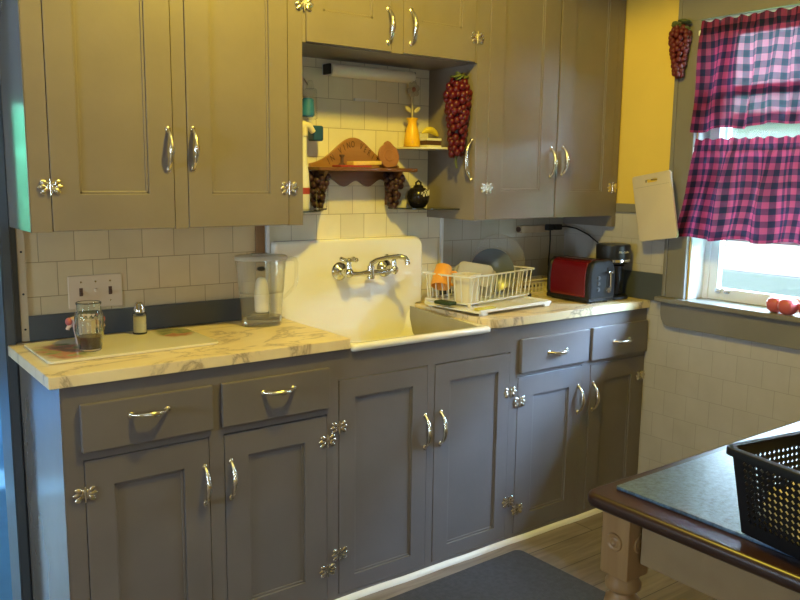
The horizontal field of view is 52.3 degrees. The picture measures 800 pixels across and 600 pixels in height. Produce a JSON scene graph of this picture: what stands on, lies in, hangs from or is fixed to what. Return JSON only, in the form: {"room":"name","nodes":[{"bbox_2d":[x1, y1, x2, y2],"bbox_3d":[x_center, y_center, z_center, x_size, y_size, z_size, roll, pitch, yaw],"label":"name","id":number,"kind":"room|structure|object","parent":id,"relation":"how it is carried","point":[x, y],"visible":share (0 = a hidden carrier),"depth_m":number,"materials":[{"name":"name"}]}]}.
{"room":"kitchen","nodes":[
{"label":"kitchen","id":0,"kind":"room"},
{"bbox_2d":[0,411,716,599],"bbox_3d":[-1.071,1.132,2.259,5.200,0.080,7.600,-6,11,-36],"label":"floor","id":1,"kind":"structure","parent":0,"point":[574,548],"depth_m":3.07,"materials":[{"name":"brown wood"}]},
{"bbox_2d":[19,351,335,599],"bbox_3d":[-0.679,0.601,2.605,0.848,0.876,0.534,-6,11,-36],"label":"base cabinet","id":2,"kind":"object","parent":1,"relation":"on","point":[216,483],"visible":1,"depth_m":2.39,"materials":[{"name":"grey paint"}]},
{"bbox_2d":[8,318,349,389],"bbox_3d":[-0.681,0.146,2.566,0.930,0.034,0.511,-6,11,-36],"label":"countertop","id":3,"kind":"structure","parent":2,"relation":"on","point":[238,344],"depth_m":2.40,"materials":[{"name":"beige stone"}]},
{"bbox_2d":[24,327,218,363],"bbox_3d":[-0.846,0.134,2.487,0.504,0.009,0.296,-6,11,-37],"label":"cutting board","id":4,"kind":"object","parent":3,"relation":"on","point":[123,344],"visible":1,"depth_m":2.45,"materials":[{"name":"white plastic"}]},
{"bbox_2d":[65,316,104,344],"bbox_3d":[-0.948,0.090,2.455,0.091,0.084,0.086,2,9,6],"label":"cup","id":5,"kind":"object","parent":4,"relation":"on","point":[69,322],"visible":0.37,"depth_m":2.42,"materials":[{"name":"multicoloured ceramic"}]},
{"bbox_2d":[74,300,103,351],"bbox_3d":[-0.902,0.075,2.363,0.081,0.142,0.081,-6,11,-36],"label":"jar","id":6,"kind":"object","parent":4,"relation":"on","point":[89,316],"visible":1,"depth_m":2.33,"materials":[{"name":"clear glass"}]},
{"bbox_2d":[132,302,146,334],"bbox_3d":[-0.838,0.057,2.618,0.047,0.103,0.045,-6,11,-36],"label":"salt shaker","id":7,"kind":"object","parent":4,"relation":"on","point":[139,316],"visible":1,"depth_m":2.60,"materials":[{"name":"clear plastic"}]},
{"bbox_2d":[28,297,268,341],"bbox_3d":[-0.818,0.056,2.764,0.825,0.079,0.014,-6,11,-36],"label":"trim","id":8,"kind":"structure","parent":3,"relation":"on","point":[49,326],"depth_m":2.76,"materials":[{"name":"tile"}]},
{"bbox_2d":[234,253,296,326],"bbox_3d":[-0.463,-0.037,2.836,0.226,0.252,0.115,-3,9,-22],"label":"water pitcher","id":9,"kind":"object","parent":3,"relation":"on","point":[261,293],"visible":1,"depth_m":2.81,"materials":[{"name":"clear plastic"}]},
{"bbox_2d":[331,326,516,599],"bbox_3d":[-0.013,0.536,3.088,0.848,0.875,0.492,-6,11,-36],"label":"base cabinet","id":10,"kind":"object","parent":1,"relation":"on","point":[423,431],"visible":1,"depth_m":2.89,"materials":[{"name":"grey paint"}]},
{"bbox_2d":[335,508,602,599],"bbox_3d":[0.093,0.989,2.968,2.450,0.017,0.021,-6,11,-36],"label":"baseboard","id":11,"kind":"structure","parent":10,"relation":"attached to","point":[353,596],"depth_m":3.07,"materials":[{"name":"white wood"}]},
{"bbox_2d":[387,550,605,599],"bbox_3d":[0.192,1.064,2.497,1.240,0.011,0.720,-6,11,-38],"label":"floor mat","id":12,"kind":"object","parent":1,"relation":"on","point":[515,574],"visible":1,"depth_m":2.87,"materials":[{"name":"grey fabric"}]},
{"bbox_2d":[510,308,647,537],"bbox_3d":[0.632,0.470,3.569,0.810,0.876,0.534,-6,11,-36],"label":"base cabinet","id":13,"kind":"object","parent":1,"relation":"on","point":[579,380],"visible":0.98,"depth_m":3.37,"materials":[{"name":"grey paint"}]},
{"bbox_2d":[415,293,649,327],"bbox_3d":[0.567,0.021,3.483,0.933,0.034,0.511,-6,11,-36],"label":"countertop","id":14,"kind":"structure","parent":13,"relation":"on","point":[559,308],"depth_m":3.26,"materials":[{"name":"beige stone"}]},
{"bbox_2d":[270,236,490,351],"bbox_3d":[-0.052,0.033,3.015,0.685,0.490,0.507,-6,11,-36],"label":"sink","id":15,"kind":"object","parent":14,"relation":"in","point":[378,312],"visible":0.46,"depth_m":3.16,"materials":[{"name":"beige ceramic"}]},
{"bbox_2d":[270,236,421,340],"bbox_3d":[-0.192,0.003,3.201,0.685,0.490,0.037,-6,11,-36],"label":"backsplash","id":16,"kind":"structure","parent":15,"relation":"attached to","point":[356,308],"depth_m":3.16,"materials":[{"name":"beige ceramic"}]},
{"bbox_2d":[331,254,409,280],"bbox_3d":[-0.098,-0.125,3.119,0.287,0.105,0.172,-6,11,-36],"label":"faucet","id":17,"kind":"object","parent":15,"relation":"attached to","point":[340,270],"visible":1,"depth_m":3.12,"materials":[{"name":"silver metal"}]},
{"bbox_2d":[350,310,490,351],"bbox_3d":[-0.050,0.175,3.026,0.612,0.173,0.485,-6,11,-36],"label":"basin","id":18,"kind":"object","parent":15,"relation":"in","point":[369,329],"depth_m":3.22,"materials":[{"name":"beige ceramic"}]},
{"bbox_2d":[424,292,550,315],"bbox_3d":[0.360,0.014,3.321,0.450,0.024,0.310,-7,12,-41],"label":"drainboard","id":19,"kind":"object","parent":14,"relation":"on","point":[521,301],"visible":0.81,"depth_m":3.27,"materials":[{"name":"white plastic"}]},
{"bbox_2d":[434,299,456,305],"bbox_3d":[0.178,0.010,3.190,0.044,0.014,0.084,-8,12,-44],"label":"sponge","id":20,"kind":"object","parent":19,"relation":"on","point":[441,302],"visible":1,"depth_m":3.17,"materials":[{"name":"green"}]},
{"bbox_2d":[422,266,534,307],"bbox_3d":[0.333,-0.066,3.397,0.251,0.125,0.471,9,12,42],"label":"dish rack","id":21,"kind":"object","parent":19,"relation":"on","point":[511,292],"visible":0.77,"depth_m":3.32,"materials":[{"name":"white plastic"}]},
{"bbox_2d":[431,263,456,290],"bbox_3d":[0.177,-0.091,3.262,0.101,0.113,0.105,7,11,36],"label":"mug","id":22,"kind":"object","parent":21,"relation":"in","point":[441,268],"visible":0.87,"depth_m":3.25,"materials":[{"name":"orange ceramic"}]},
{"bbox_2d":[452,272,480,302],"bbox_3d":[0.264,-0.050,3.225,0.088,0.110,0.090,9,12,42],"label":"caddy","id":23,"kind":"object","parent":21,"relation":"in","point":[467,284],"visible":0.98,"depth_m":3.19,"materials":[{"name":"beige plastic"}]},
{"bbox_2d":[451,261,495,297],"bbox_3d":[0.304,-0.086,3.363,0.184,0.145,0.119,2,9,7],"label":"food container","id":24,"kind":"object","parent":21,"relation":"in","point":[464,266],"visible":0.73,"depth_m":3.34,"materials":[{"name":"white plastic"}]},
{"bbox_2d":[472,248,513,291],"bbox_3d":[0.389,-0.126,3.435,0.186,0.182,0.048,0,9,-6],"label":"dinner plate","id":25,"kind":"object","parent":21,"relation":"in","point":[497,259],"visible":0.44,"depth_m":3.44,"materials":[{"name":"grey ceramic"}]},
{"bbox_2d":[474,306,495,310],"bbox_3d":[0.330,0.032,3.143,0.100,0.007,0.032,-7,12,-41],"label":"cloth","id":26,"kind":"object","parent":19,"relation":"on","point":[486,307],"visible":0.85,"depth_m":3.13,"materials":[{"name":"yellow fabric"}]},
{"bbox_2d":[504,275,546,295],"bbox_3d":[0.591,-0.066,3.711,0.264,0.070,0.104,-6,11,-36],"label":"basket","id":27,"kind":"object","parent":14,"relation":"on","point":[541,280],"visible":0.52,"depth_m":3.69,"materials":[{"name":"beige plastic"}]},
{"bbox_2d":[545,224,614,303],"bbox_3d":[0.753,-0.167,3.592,0.195,0.308,0.444,-6,11,-36],"label":"toaster","id":28,"kind":"object","parent":14,"relation":"on","point":[583,279],"visible":1,"depth_m":3.46,"materials":[{"name":"red painted metal"},{"name":"black plastic"},{"name":"chrome"}]},
{"bbox_2d":[554,224,630,299],"bbox_3d":[0.860,-0.180,3.692,0.149,0.308,0.409,-6,11,-36],"label":"coffee maker","id":29,"kind":"object","parent":14,"relation":"on","point":[617,253],"visible":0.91,"depth_m":3.54,"materials":[{"name":"black plastic"}]},
{"bbox_2d":[614,265,624,294],"bbox_3d":[0.944,-0.092,3.591,0.086,0.129,0.086,-6,11,-36],"label":"travel mug","id":30,"kind":"object","parent":29,"relation":"on","point":[618,269],"depth_m":3.55,"materials":[{"name":"black metal"}]},
{"bbox_2d":[588,421,799,599],"bbox_3d":[1.163,0.798,1.843,1.250,0.760,0.905,-6,11,-36],"label":"kitchen table","id":31,"kind":"object","parent":1,"relation":"on","point":[638,534],"visible":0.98,"depth_m":1.64,"materials":[{"name":"brown wood"}]},
{"bbox_2d":[617,425,799,557],"bbox_3d":[1.096,0.422,1.751,0.965,0.008,0.795,-6,11,-36],"label":"mat","id":32,"kind":"object","parent":31,"relation":"on","point":[703,489],"visible":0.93,"depth_m":1.76,"materials":[{"name":"fabric"}]},
{"bbox_2d":[726,431,799,559],"bbox_3d":[0.833,0.366,1.510,0.368,0.168,0.276,-4,10,-26],"label":"basket","id":33,"kind":"object","parent":32,"relation":"on","point":[746,458],"visible":0.99,"depth_m":1.50,"materials":[{"name":"black plastic"}]},
{"bbox_2d":[755,482,799,545],"bbox_3d":[0.833,0.374,1.511,0.270,0.131,0.184,-4,10,-26],"label":"paper","id":34,"kind":"object","parent":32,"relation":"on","point":[793,483],"visible":0.19,"depth_m":1.49,"materials":[{"name":"white paper"}]},
{"bbox_2d":[616,0,796,298],"bbox_3d":[2.102,-0.199,2.284,0.140,2.780,4.200,-6,11,-36],"label":"wall","id":35,"kind":"structure","parent":0,"point":[648,80],"depth_m":3.49,"materials":[{"name":"yellow paint"}]},
{"bbox_2d":[439,269,662,300],"bbox_3d":[0.650,-0.057,3.491,0.779,0.119,0.579,-6,11,-36],"label":"trim","id":36,"kind":"structure","parent":35,"relation":"attached to","point":[636,284],"depth_m":3.56,"materials":[{"name":"stone"}]},
{"bbox_2d":[616,203,635,212],"bbox_3d":[2.132,-0.166,2.116,0.016,0.039,3.890,-6,11,-36],"label":"trim","id":37,"kind":"structure","parent":35,"relation":"attached to","point":[620,207],"depth_m":3.61,"materials":[{"name":"paint"}]},
{"bbox_2d":[564,212,799,473],"bbox_3d":[2.038,0.468,2.339,0.006,1.284,4.194,-6,11,-36],"label":"backsplash","id":38,"kind":"structure","parent":35,"relation":"attached to","point":[702,392],"depth_m":3.42,"materials":[{"name":"beige tile"}]},
{"bbox_2d":[654,0,799,349],"bbox_3d":[1.556,-0.494,2.945,0.190,1.368,1.295,-6,11,-36],"label":"window","id":39,"kind":"structure","parent":35,"relation":"in","point":[714,309],"depth_m":3.32,"materials":[{"name":"white paint"}]},
{"bbox_2d":[632,170,678,241],"bbox_3d":[1.082,-0.391,3.413,0.067,0.302,0.230,-6,11,-36],"label":"cutting board","id":40,"kind":"object","parent":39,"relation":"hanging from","point":[655,207],"visible":1,"depth_m":3.39,"materials":[{"name":"white plastic"}]},
{"bbox_2d":[668,19,692,78],"bbox_3d":[1.131,-1.014,3.292,0.095,0.230,0.096,2,9,11],"label":"bunch","id":41,"kind":"object","parent":39,"relation":"hanging from","point":[680,35],"visible":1,"depth_m":3.27,"materials":[{"name":"red plastic"}]},
{"bbox_2d":[677,135,799,243],"bbox_3d":[1.467,-0.389,2.931,0.067,0.405,1.084,-6,11,-36],"label":"curtain","id":42,"kind":"object","parent":39,"relation":"hanging from","point":[744,188],"visible":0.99,"depth_m":3.12,"materials":[{"name":"multicoloured fabric"}]},
{"bbox_2d":[690,6,799,132],"bbox_3d":[1.486,-0.823,2.845,0.067,0.434,1.037,-6,11,-37],"label":"curtain","id":43,"kind":"object","parent":39,"relation":"hanging from","point":[748,67],"visible":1,"depth_m":3.08,"materials":[{"name":"multicoloured fabric"}]},
{"bbox_2d":[766,296,781,312],"bbox_3d":[1.429,0.017,3.092,0.068,0.058,0.069,-6,11,-36],"label":"tomato","id":44,"kind":"object","parent":39,"relation":"on","point":[772,302],"visible":0.81,"depth_m":3.07,"materials":[{"name":"red plant"}]},
{"bbox_2d":[777,298,798,314],"bbox_3d":[1.448,0.024,3.036,0.072,0.061,0.073,-6,11,-36],"label":"tomato","id":45,"kind":"object","parent":39,"relation":"on","point":[786,306],"visible":1,"depth_m":3.01,"materials":[{"name":"red plant"}]},
{"bbox_3d":[-1.031,-0.291,2.639,4.740,2.780,0.120,-6,11,-36],"label":"wall","id":46,"kind":"structure","parent":0,"visible":0},
{"bbox_2d":[0,81,32,599],"bbox_3d":[-1.643,0.000,2.208,1.103,2.160,0.150,-6,11,-36],"label":"door","id":47,"kind":"structure","parent":46,"relation":"in","point":[10,321],"depth_m":2.52,"materials":[{"name":"paint"}]},
{"bbox_2d":[15,229,29,341],"bbox_3d":[-1.159,-0.046,2.497,0.022,0.352,0.017,-6,11,-36],"label":"trim","id":48,"kind":"structure","parent":46,"relation":"attached to","point":[20,250],"depth_m":2.49,"materials":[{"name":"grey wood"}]},
{"bbox_2d":[67,273,122,308],"bbox_3d":[-0.981,-0.028,2.626,0.170,0.106,0.016,-6,11,-36],"label":"switch plate","id":49,"kind":"object","parent":46,"relation":"attached to","point":[105,288],"visible":0.88,"depth_m":2.63,"materials":[{"name":"beige plastic"}]},
{"bbox_2d":[24,226,264,341],"bbox_3d":[-0.822,-0.083,2.751,0.825,0.460,0.006,-6,11,-36],"label":"tile backsplash","id":50,"kind":"structure","parent":46,"relation":"attached to","point":[168,265],"depth_m":2.72,"materials":[{"name":"beige tile"}]},
{"bbox_2d":[0,0,302,232],"bbox_3d":[-0.733,-0.803,2.481,0.848,1.153,0.332,-6,11,-36],"label":"upper cabinet","id":51,"kind":"object","parent":46,"relation":"attached to","point":[118,114],"visible":1,"depth_m":2.37,"materials":[{"name":"beige paint"}]},
{"bbox_2d":[255,226,264,281],"bbox_3d":[-0.510,-0.150,2.965,0.036,0.276,0.008,-6,11,-36],"label":"trim","id":52,"kind":"structure","parent":46,"relation":"attached to","point":[259,230],"depth_m":2.96,"materials":[{"name":"brown wood"}]},
{"bbox_2d":[265,226,269,295],"bbox_3d":[-0.486,-0.152,2.981,0.011,0.276,0.022,-6,11,-36],"label":"trim","id":53,"kind":"structure","parent":46,"relation":"attached to","point":[267,233],"depth_m":2.97,"materials":[{"name":"white paint"}]},
{"bbox_2d":[302,79,322,140],"bbox_3d":[-0.333,-0.693,2.962,0.084,0.225,0.092,-6,11,-36],"label":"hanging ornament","id":54,"kind":"object","parent":46,"relation":"hanging from","point":[308,110],"visible":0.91,"depth_m":2.93,"materials":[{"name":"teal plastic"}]},
{"bbox_2d":[303,88,317,119],"bbox_3d":[-0.324,-0.723,2.943,0.052,0.140,0.052,-6,11,-36],"label":"bottle","id":55,"kind":"object","parent":54,"relation":"on","point":[308,103],"depth_m":2.92,"materials":[{"name":"teal plastic"}]},
{"bbox_2d":[303,208,323,212],"bbox_3d":[-0.346,-0.322,2.931,0.225,0.006,0.200,-6,11,-36],"label":"corner shelf","id":56,"kind":"object","parent":46,"relation":"attached to","point":[310,209],"visible":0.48,"depth_m":2.88,"materials":[{"name":"grey wood"}]},
{"bbox_2d":[302,120,314,209],"bbox_3d":[-0.336,-0.486,2.934,0.072,0.316,0.033,-6,11,-36],"label":"spray bottle","id":57,"kind":"object","parent":56,"relation":"on","point":[307,126],"visible":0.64,"depth_m":2.92,"materials":[{"name":"white plastic"}]},
{"bbox_2d":[316,189,327,209],"bbox_3d":[-0.281,-0.362,2.926,0.044,0.075,0.044,-6,11,-36],"label":"glass","id":58,"kind":"object","parent":56,"relation":"on","point":[321,194],"visible":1,"depth_m":2.91,"materials":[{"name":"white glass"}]},
{"bbox_2d":[269,57,439,312],"bbox_3d":[-0.158,-0.435,3.188,0.815,1.040,0.012,-6,11,-36],"label":"tile backsplash","id":59,"kind":"structure","parent":46,"relation":"attached to","point":[354,210],"depth_m":3.18,"materials":[{"name":"beige tile"}]},
{"bbox_2d":[308,138,417,208],"bbox_3d":[-0.146,-0.482,3.107,0.463,0.273,0.118,-6,11,-36],"label":"shelf","id":60,"kind":"object","parent":46,"relation":"attached to","point":[321,171],"visible":0.85,"depth_m":3.12,"materials":[{"name":"brown wood"}]},
{"bbox_2d":[332,154,371,167],"bbox_3d":[-0.181,-0.524,3.068,0.140,0.047,0.060,-6,11,-36],"label":"tray","id":61,"kind":"object","parent":60,"relation":"on","point":[341,164],"visible":0.98,"depth_m":3.04,"materials":[{"name":"red paint"}]},
{"bbox_2d":[347,161,381,164],"bbox_3d":[-0.132,-0.521,3.100,0.140,0.020,0.050,-6,11,-36],"label":"butter slab","id":62,"kind":"object","parent":61,"relation":"on","point":[348,162],"visible":0.94,"depth_m":3.07,"materials":[{"name":"yellow food"}]},
{"bbox_2d":[378,141,398,167],"bbox_3d":[-0.046,-0.573,3.199,0.096,0.105,0.028,-6,11,-37],"label":"wooden plaque","id":63,"kind":"object","parent":60,"relation":"on","point":[388,154],"visible":0.98,"depth_m":3.19,"materials":[{"name":"orange wood"}]},
{"bbox_2d":[322,63,415,82],"bbox_3d":[-0.112,-0.861,3.102,0.398,0.048,0.072,-6,11,-36],"label":"tube light","id":64,"kind":"object","parent":46,"relation":"attached to","point":[330,69],"visible":0.95,"depth_m":3.06,"materials":[{"name":"white paint"}]},
{"bbox_2d":[295,0,483,70],"bbox_3d":[-0.084,-1.159,2.910,0.812,0.563,0.332,-6,11,-36],"label":"upper cabinet","id":65,"kind":"object","parent":46,"relation":"attached to","point":[428,35],"visible":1,"depth_m":2.86,"materials":[{"name":"beige paint"}]},
{"bbox_2d":[395,147,447,150],"bbox_3d":[0.100,-0.600,3.221,0.185,0.008,0.200,-6,11,-36],"label":"corner shelf","id":66,"kind":"object","parent":46,"relation":"attached to","point":[397,148],"visible":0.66,"depth_m":3.19,"materials":[{"name":"beige wood"}]},
{"bbox_2d":[404,118,419,146],"bbox_3d":[0.048,-0.660,3.207,0.066,0.113,0.066,-6,11,-36],"label":"vase","id":67,"kind":"object","parent":66,"relation":"on","point":[412,139],"visible":0.96,"depth_m":3.19,"materials":[{"name":"yellow ceramic"}]},
{"bbox_2d":[405,81,420,117],"bbox_3d":[0.052,-0.733,3.192,0.075,0.244,0.017,-6,11,-36],"label":"flower","id":68,"kind":"object","parent":67,"relation":"in","point":[413,88],"visible":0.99,"depth_m":3.18,"materials":[{"name":"white plastic"}]},
{"bbox_2d":[420,138,441,146],"bbox_3d":[0.119,-0.632,3.278,0.076,0.038,0.060,-6,11,-36],"label":"striped box","id":69,"kind":"object","parent":66,"relation":"on","point":[424,142],"visible":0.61,"depth_m":3.25,"materials":[{"name":"white plastic"}]},
{"bbox_2d":[422,127,438,136],"bbox_3d":[0.122,-0.675,3.263,0.093,0.036,0.026,-7,12,-42],"label":"banana","id":70,"kind":"object","parent":69,"relation":"on","point":[431,130],"visible":1,"depth_m":3.25,"materials":[{"name":"yellow food"}]},
{"bbox_2d":[388,207,459,209],"bbox_3d":[0.094,-0.365,3.248,0.200,0.006,0.210,-6,11,-36],"label":"corner shelf","id":71,"kind":"object","parent":46,"relation":"attached to","point":[408,208],"visible":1,"depth_m":3.20,"materials":[{"name":"grey wood"}]},
{"bbox_2d":[407,180,428,207],"bbox_3d":[0.074,-0.427,3.263,0.091,0.110,0.092,-6,11,-36],"label":"jar","id":72,"kind":"object","parent":71,"relation":"on","point":[417,196],"visible":1,"depth_m":3.23,"materials":[{"name":"black ceramic"}]},
{"bbox_2d":[439,218,443,262],"bbox_3d":[0.172,-0.207,3.466,0.012,0.298,0.024,-6,11,-36],"label":"trim","id":73,"kind":"structure","parent":46,"relation":"attached to","point":[441,219],"depth_m":3.45,"materials":[{"name":"white paint"}]},
{"bbox_2d":[443,217,564,278],"bbox_3d":[0.479,-0.213,3.707,0.785,0.460,0.006,-6,11,-36],"label":"backsplash","id":74,"kind":"structure","parent":46,"relation":"attached to","point":[463,240],"depth_m":3.69,"materials":[{"name":"beige tile"}]},
{"bbox_2d":[427,0,626,226],"bbox_3d":[0.546,-0.906,3.424,0.889,1.202,0.332,-6,11,-36],"label":"upper cabinet","id":75,"kind":"object","parent":46,"relation":"attached to","point":[542,140],"visible":1,"depth_m":3.31,"materials":[{"name":"beige paint"}]},
{"bbox_2d":[443,71,472,167],"bbox_3d":[0.220,-0.690,3.126,0.116,0.364,0.104,-6,11,-36],"label":"grape bunch","id":76,"kind":"object","parent":75,"relation":"hanging from","point":[457,95],"visible":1,"depth_m":3.09,"materials":[{"name":"red plastic"}]},
{"bbox_2d":[516,224,549,232],"bbox_3d":[0.617,-0.330,3.766,0.196,0.034,0.034,-6,11,-36],"label":"power strip","id":77,"kind":"object","parent":46,"relation":"attached to","point":[520,228],"visible":0.83,"depth_m":3.73,"materials":[{"name":"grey plastic"}]},
{"label":"outside","id":78,"kind":"structure","parent":0,"visible":0},
{"bbox_3d":[0.179,1.159,4.968,18.000,0.080,26.000,-6,11,-36],"label":"lawn","id":79,"kind":"structure","parent":78,"visible":0},
{"bbox_2d":[721,123,799,296],"bbox_3d":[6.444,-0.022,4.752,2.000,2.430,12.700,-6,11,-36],"label":"window pane","id":80,"kind":"structure","parent":79,"relation":"on","point":[764,268],"depth_m":7.49,"materials":[{"name":"white"}]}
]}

